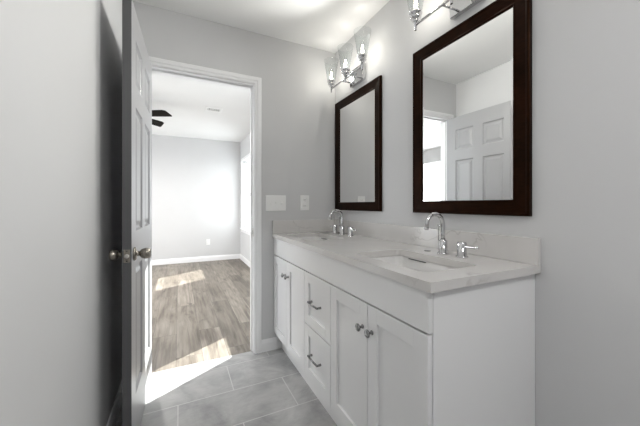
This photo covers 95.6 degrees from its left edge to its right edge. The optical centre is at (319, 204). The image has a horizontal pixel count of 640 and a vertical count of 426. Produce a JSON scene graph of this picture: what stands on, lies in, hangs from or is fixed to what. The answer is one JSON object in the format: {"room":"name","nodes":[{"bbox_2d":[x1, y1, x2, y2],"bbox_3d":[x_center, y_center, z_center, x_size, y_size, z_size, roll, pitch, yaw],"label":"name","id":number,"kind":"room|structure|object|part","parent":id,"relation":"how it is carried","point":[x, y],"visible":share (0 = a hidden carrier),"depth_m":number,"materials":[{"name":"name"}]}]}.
{"room":"bathroom","nodes":[
{"label":"bathroom","id":0,"kind":"room"},
{"bbox_2d":[0,0,121,425],"bbox_3d":[-0.504,-0.091,0.183,0.120,2.477,3.700,0,0,-26],"label":"wall","id":1,"kind":"structure","parent":0,"point":[61,60],"depth_m":0.85,"materials":[{"name":"grey paint"}]},
{"bbox_2d":[107,380,121,425],"bbox_3d":[-0.443,1.101,0.213,0.014,0.093,3.700,0,0,-26],"label":"baseboard","id":2,"kind":"structure","parent":1,"relation":"attached to","point":[112,420],"depth_m":1.54,"materials":[{"name":"paint"}]},
{"bbox_2d":[108,0,151,425],"bbox_3d":[-0.992,0.110,1.607,0.162,2.060,0.728,0,0,-24],"label":"door","id":3,"kind":"structure","parent":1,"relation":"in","point":[136,254],"depth_m":1.35,"materials":[{"name":"paint"}]},
{"bbox_3d":[-0.920,0.228,1.317,0.060,0.064,0.064,0,0,-24],"label":"knob","id":4,"kind":"part","parent":3,"relation":"part of","materials":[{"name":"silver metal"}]},
{"bbox_3d":[-0.853,0.228,1.280,0.025,0.058,0.001,0,0,-24],"label":"latch plate","id":5,"kind":"part","parent":3,"relation":"part of","materials":[{"name":"silver metal"}]},
{"bbox_3d":[-0.830,0.228,1.356,0.068,0.064,0.064,0,0,-24],"label":"knob","id":6,"kind":"part","parent":3,"relation":"part of","materials":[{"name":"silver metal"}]},
{"bbox_2d":[152,134,239,259],"bbox_3d":[-3.580,-0.091,5.348,4.400,2.477,0.120,0,0,-26],"label":"wall","id":7,"kind":"structure","parent":0,"point":[196,182],"depth_m":5.80,"materials":[{"name":"grey paint"}]},
{"bbox_2d":[152,254,239,265],"bbox_3d":[-3.560,1.098,5.284,4.140,0.100,0.014,0,0,-26],"label":"baseboard","id":8,"kind":"structure","parent":7,"relation":"attached to","point":[231,256],"depth_m":5.79,"materials":[{"name":"paint"}]},
{"bbox_2d":[115,259,336,425],"bbox_3d":[-1.839,1.188,1.803,4.400,0.080,7.980,0,0,-26],"label":"floor","id":9,"kind":"structure","parent":0,"point":[247,388],"depth_m":2.08,"materials":[{"name":"grey tile"}]},
{"bbox_2d":[274,238,534,425],"bbox_3d":[0.216,0.704,1.702,0.587,0.888,1.591,0,0,-26],"label":"vanity cabinet","id":10,"kind":"object","parent":9,"relation":"on","point":[373,349],"visible":0.98,"depth_m":1.07,"materials":[{"name":"paint"}]},
{"bbox_3d":[-0.291,0.703,2.166,0.018,0.610,0.306,0,0,-26],"label":"door","id":11,"kind":"part","parent":10,"relation":"part of","materials":[{"name":"paint"}]},
{"bbox_3d":[-0.154,0.703,1.885,0.018,0.610,0.314,0,0,-26],"label":"door","id":12,"kind":"part","parent":10,"relation":"part of","materials":[{"name":"paint"}]},
{"bbox_3d":[-0.035,0.850,1.581,0.031,0.014,0.126,0,0,-26],"label":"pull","id":13,"kind":"part","parent":10,"relation":"part of","materials":[{"name":"metal"}]},
{"bbox_3d":[-0.035,0.548,1.581,0.031,0.014,0.126,0,0,-26],"label":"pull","id":14,"kind":"part","parent":10,"relation":"part of","materials":[{"name":"metal"}]},
{"bbox_3d":[-0.013,0.856,1.592,0.018,0.302,0.330,0,0,-26],"label":"drawer","id":15,"kind":"part","parent":10,"relation":"part of","materials":[{"name":"paint"}]},
{"bbox_3d":[-0.013,0.548,1.592,0.018,0.302,0.330,0,0,-26],"label":"drawer","id":16,"kind":"part","parent":10,"relation":"part of","materials":[{"name":"paint"}]},
{"bbox_3d":[0.129,0.703,1.301,0.018,0.610,0.312,0,0,-26],"label":"door","id":17,"kind":"part","parent":10,"relation":"part of","materials":[{"name":"paint"}]},
{"bbox_3d":[0.161,0.498,1.179,0.030,0.032,0.032,0,0,-26],"label":"knob","id":18,"kind":"part","parent":10,"relation":"part of","materials":[{"name":"metal"}]},
{"bbox_3d":[0.189,0.498,1.122,0.030,0.032,0.032,0,0,-26],"label":"knob","id":19,"kind":"part","parent":10,"relation":"part of","materials":[{"name":"metal"}]},
{"bbox_3d":[0.266,0.703,1.018,0.018,0.610,0.310,0,0,-26],"label":"door","id":20,"kind":"part","parent":10,"relation":"part of","materials":[{"name":"paint"}]},
{"bbox_2d":[272,231,540,292],"bbox_3d":[0.228,0.244,1.698,0.569,0.030,1.611,0,0,-26],"label":"countertop","id":21,"kind":"structure","parent":10,"relation":"on","point":[359,251],"depth_m":1.20,"materials":[{"name":"stone"}]},
{"bbox_2d":[272,219,333,233],"bbox_3d":[-0.128,0.178,2.409,0.548,0.102,0.020,0,0,-26],"label":"side splash","id":22,"kind":"object","parent":21,"relation":"on","point":[280,226],"visible":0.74,"depth_m":2.39,"materials":[{"name":"stone"}]},
{"bbox_2d":[298,237,326,239],"bbox_3d":[-0.046,0.332,2.111,0.316,0.146,0.484,0,0,-26],"label":"sink basin","id":23,"kind":"object","parent":21,"relation":"in","point":[305,238],"visible":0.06,"depth_m":2.33,"materials":[{"name":"ceramic"}]},
{"bbox_2d":[328,209,356,236],"bbox_3d":[0.129,0.131,2.187,0.143,0.195,0.389,0,0,-26],"label":"faucet","id":24,"kind":"object","parent":21,"relation":"on","point":[334,227],"visible":1,"depth_m":2.19,"materials":[{"name":"silver metal"}]},
{"bbox_3d":[0.118,0.195,2.313,0.051,0.067,0.051,0,0,-26],"label":"handle","id":25,"kind":"part","parent":24,"relation":"part of","materials":[{"name":"silver metal"}]},
{"bbox_3d":[0.122,0.101,2.187,0.124,0.135,0.020,0,0,-26],"label":"spout","id":26,"kind":"part","parent":24,"relation":"part of","materials":[{"name":"silver metal"}]},
{"bbox_3d":[0.169,0.194,2.210,0.052,0.070,0.052,0,0,-26],"label":"spout","id":27,"kind":"part","parent":24,"relation":"part of","materials":[{"name":"silver metal"}]},
{"bbox_3d":[0.222,0.195,2.100,0.051,0.067,0.051,0,0,-26],"label":"handle","id":28,"kind":"part","parent":24,"relation":"part of","materials":[{"name":"silver metal"}]},
{"bbox_2d":[373,255,456,271],"bbox_3d":[0.380,0.332,1.231,0.316,0.146,0.484,0,0,-26],"label":"sink basin","id":29,"kind":"object","parent":21,"relation":"in","point":[411,263],"visible":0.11,"depth_m":1.39,"materials":[{"name":"ceramic"}]},
{"bbox_2d":[424,212,478,257],"bbox_3d":[0.563,0.131,1.260,0.143,0.195,0.202,0,0,-26],"label":"faucet","id":30,"kind":"object","parent":21,"relation":"on","point":[462,247],"visible":1,"depth_m":1.31,"materials":[{"name":"silver metal"}]},
{"bbox_3d":[0.524,0.101,1.324,0.124,0.135,0.020,0,0,-26],"label":"spout","id":31,"kind":"part","parent":30,"relation":"part of","materials":[{"name":"silver metal"}]},
{"bbox_3d":[0.571,0.194,1.347,0.052,0.070,0.052,0,0,-26],"label":"spout","id":32,"kind":"part","parent":30,"relation":"part of","materials":[{"name":"silver metal"}]},
{"bbox_3d":[0.615,0.195,1.257,0.051,0.067,0.051,0,0,-26],"label":"handle","id":33,"kind":"part","parent":30,"relation":"part of","materials":[{"name":"silver metal"}]},
{"bbox_3d":[0.634,0.179,1.218,0.012,0.012,0.064,0,0,-26],"label":"lever","id":34,"kind":"part","parent":30,"relation":"part of","materials":[{"name":"silver metal"}]},
{"bbox_3d":[0.005,0.635,1.601,0.018,0.746,1.589,0,0,-26],"label":"frame","id":35,"kind":"part","parent":10,"relation":"part of","materials":[{"name":"paint"}]},
{"bbox_3d":[0.582,0.704,1.005,0.536,0.888,0.018,0,0,-26],"label":"panel","id":36,"kind":"part","parent":10,"relation":"part of","materials":[{"name":"paint"}]},
{"bbox_2d":[133,1,334,339],"bbox_3d":[-1.771,-0.091,1.686,4.420,2.477,0.110,0,0,-26],"label":"wall","id":37,"kind":"structure","parent":0,"point":[298,102],"depth_m":2.32,"materials":[{"name":"grey paint"}]},
{"bbox_2d":[149,56,261,353],"bbox_3d":[-0.860,0.083,2.128,0.836,2.130,0.146,0,0,-26],"label":"door frame","id":38,"kind":"structure","parent":37,"relation":"attached to","point":[159,66],"depth_m":2.24,"materials":[{"name":"paint"}]},
{"bbox_2d":[262,337,281,351],"bbox_3d":[-0.383,1.101,2.290,0.163,0.093,0.014,0,0,-26],"label":"baseboard","id":39,"kind":"structure","parent":37,"relation":"attached to","point":[269,344],"depth_m":2.28,"materials":[{"name":"paint"}]},
{"bbox_2d":[266,195,285,210],"bbox_3d":[-0.348,-0.013,2.304,0.166,0.124,0.019,0,0,-26],"label":"light switch","id":40,"kind":"object","parent":37,"relation":"attached to","point":[273,202],"visible":1,"depth_m":2.31,"materials":[{"name":"white plastic"}]},
{"bbox_2d":[300,195,308,209],"bbox_3d":[-0.127,-0.015,2.417,0.080,0.124,0.009,0,0,-26],"label":"power outlet","id":41,"kind":"object","parent":37,"relation":"attached to","point":[304,199],"visible":1,"depth_m":2.42,"materials":[{"name":"white plastic"}]},
{"bbox_2d":[240,133,249,260],"bbox_3d":[-0.772,-0.091,4.438,0.140,2.477,3.970,0,0,-26],"label":"wall","id":42,"kind":"structure","parent":0,"point":[245,143],"depth_m":6.02,"materials":[{"name":"grey paint"}]},
{"bbox_2d":[240,153,249,234],"bbox_3d":[-1.401,-0.192,5.661,0.145,1.510,0.970,0,0,-26],"label":"window","id":43,"kind":"structure","parent":42,"relation":"in","point":[247,231],"depth_m":6.01,"materials":[{"name":"paint"}]},
{"bbox_3d":[-1.428,0.522,5.648,0.085,0.081,0.970,0,0,-26],"label":"sill","id":44,"kind":"part","parent":43,"relation":"part of","materials":[{"name":"paint"}]},
{"bbox_3d":[-1.372,0.134,5.675,0.020,0.663,0.786,0,0,-26],"label":"sash","id":45,"kind":"part","parent":43,"relation":"part of","materials":[{"name":"paint"}]},
{"bbox_3d":[-1.363,-0.202,5.679,0.060,1.380,0.830,0,0,-26],"label":"frame","id":46,"kind":"part","parent":43,"relation":"part of","materials":[{"name":"paint"}]},
{"bbox_3d":[-1.352,-0.530,5.685,0.020,0.681,0.786,0,0,-26],"label":"sash","id":47,"kind":"part","parent":43,"relation":"part of","materials":[{"name":"paint"}]},
{"bbox_2d":[240,254,249,266],"bbox_3d":[-0.838,1.098,4.398,0.014,0.100,3.956,0,0,-26],"label":"baseboard","id":48,"kind":"structure","parent":42,"relation":"attached to","point":[246,261],"depth_m":5.66,"materials":[{"name":"paint"}]},
{"bbox_2d":[132,0,389,141],"bbox_3d":[-1.839,-1.369,1.803,4.400,0.080,7.980,0,0,-26],"label":"ceiling","id":49,"kind":"structure","parent":0,"point":[326,25],"depth_m":2.28,"materials":[{"name":"paint"}]},
{"bbox_2d":[152,110,171,126],"bbox_3d":[-2.458,-1.165,3.645,1.073,0.326,1.056,0,0,-26],"label":"ceiling fan","id":50,"kind":"object","parent":49,"relation":"hanging from","point":[155,113],"visible":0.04,"depth_m":3.70,"materials":[{"name":"black"}]},
{"bbox_3d":[-2.339,-1.155,4.015,0.120,0.051,0.413,0,0,18],"label":"blade","id":51,"kind":"part","parent":50,"relation":"part of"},
{"bbox_3d":[-2.104,-1.155,3.668,0.413,0.051,0.120,0,0,0],"label":"blade","id":52,"kind":"part","parent":50,"relation":"part of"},
{"bbox_2d":[205,106,222,112],"bbox_3d":[-1.485,-1.323,4.053,0.220,0.012,0.210,0,0,-26],"label":"ceiling vent","id":53,"kind":"object","parent":49,"relation":"in","point":[209,109],"visible":1,"depth_m":4.03,"materials":[{"name":"white plastic"}]},
{"bbox_2d":[335,0,639,425],"bbox_3d":[0.995,-0.091,0.910,0.120,2.477,3.700,0,0,-26],"label":"wall","id":54,"kind":"structure","parent":0,"point":[585,216],"depth_m":1.01,"materials":[{"name":"grey paint"}]},
{"bbox_2d":[326,32,370,92],"bbox_3d":[0.215,-1.042,2.171,0.180,0.260,0.565,0,0,-26],"label":"vanity light","id":55,"kind":"object","parent":54,"relation":"attached to","point":[357,75],"visible":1,"depth_m":2.15,"materials":[{"name":"silver metal"}]},
{"bbox_2d":[327,79,334,92],"bbox_3d":[0.092,-0.958,2.358,0.068,0.094,0.068,0,0,-26],"label":"socket","id":56,"kind":"object","parent":55,"relation":"attached to","point":[331,83],"depth_m":2.34,"materials":[{"name":"silver metal"}]},
{"bbox_2d":[341,68,349,81],"bbox_3d":[0.189,-0.958,2.159,0.068,0.094,0.068,0,0,-26],"label":"socket","id":57,"kind":"object","parent":55,"relation":"attached to","point":[345,71],"depth_m":2.14,"materials":[{"name":"silver metal"}]},
{"bbox_3d":[0.285,-0.981,2.205,0.025,0.122,0.180,0,0,-26],"label":"plate","id":58,"kind":"part","parent":55,"relation":"part of","materials":[{"name":"silver metal"}]},
{"bbox_2d":[357,54,366,69],"bbox_3d":[0.286,-0.958,1.959,0.068,0.094,0.068,0,0,-26],"label":"socket","id":59,"kind":"object","parent":55,"relation":"attached to","point":[362,59],"depth_m":1.95,"materials":[{"name":"silver metal"}]},
{"bbox_2d":[335,75,381,210],"bbox_3d":[0.273,-0.413,2.233,0.019,0.917,0.627,0,0,-26],"label":"mirror","id":60,"kind":"object","parent":54,"relation":"attached to","point":[358,116],"visible":0.97,"depth_m":2.19,"materials":[{"name":"brown wood"}]},
{"bbox_3d":[0.278,-0.413,2.236,0.007,0.787,0.497,0,0,-26],"label":"glass","id":61,"kind":"part","parent":60,"relation":"part of","materials":[{"name":"mirror"}]},
{"bbox_2d":[334,219,540,264],"bbox_3d":[0.475,0.178,1.818,0.020,0.102,1.611,0,0,-26],"label":"backsplash","id":62,"kind":"structure","parent":54,"relation":"attached to","point":[521,249],"depth_m":1.37,"materials":[{"name":"stone"}]},
{"bbox_2d":[409,0,481,30],"bbox_3d":[0.623,-1.042,1.330,0.180,0.260,0.565,0,0,-26],"label":"vanity light","id":63,"kind":"object","parent":54,"relation":"attached to","point":[457,8],"visible":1,"depth_m":1.41,"materials":[{"name":"silver metal"}]},
{"bbox_2d":[409,8,421,30],"bbox_3d":[0.500,-0.958,1.517,0.068,0.094,0.068,0,0,-26],"label":"socket","id":64,"kind":"object","parent":63,"relation":"attached to","point":[415,14],"depth_m":1.50,"materials":[{"name":"silver metal"}]},
{"bbox_3d":[0.618,-0.941,1.385,0.096,0.014,0.010,0,0,-26],"label":"arm","id":65,"kind":"part","parent":63,"relation":"part of","materials":[{"name":"silver metal"}]},
{"bbox_3d":[0.693,-0.981,1.364,0.025,0.122,0.180,0,0,-26],"label":"plate","id":66,"kind":"part","parent":63,"relation":"part of","materials":[{"name":"silver metal"}]},
{"bbox_2d":[413,0,531,216],"bbox_3d":[0.678,-0.413,1.399,0.019,0.917,0.622,0,0,-26],"label":"mirror","id":67,"kind":"object","parent":54,"relation":"attached to","point":[472,84],"visible":1,"depth_m":1.33,"materials":[{"name":"brown wood"}]},
{"bbox_3d":[0.682,-0.413,1.401,0.007,0.787,0.492,0,0,-26],"label":"glass","id":68,"kind":"part","parent":67,"relation":"part of","materials":[{"name":"mirror"}]}
]}

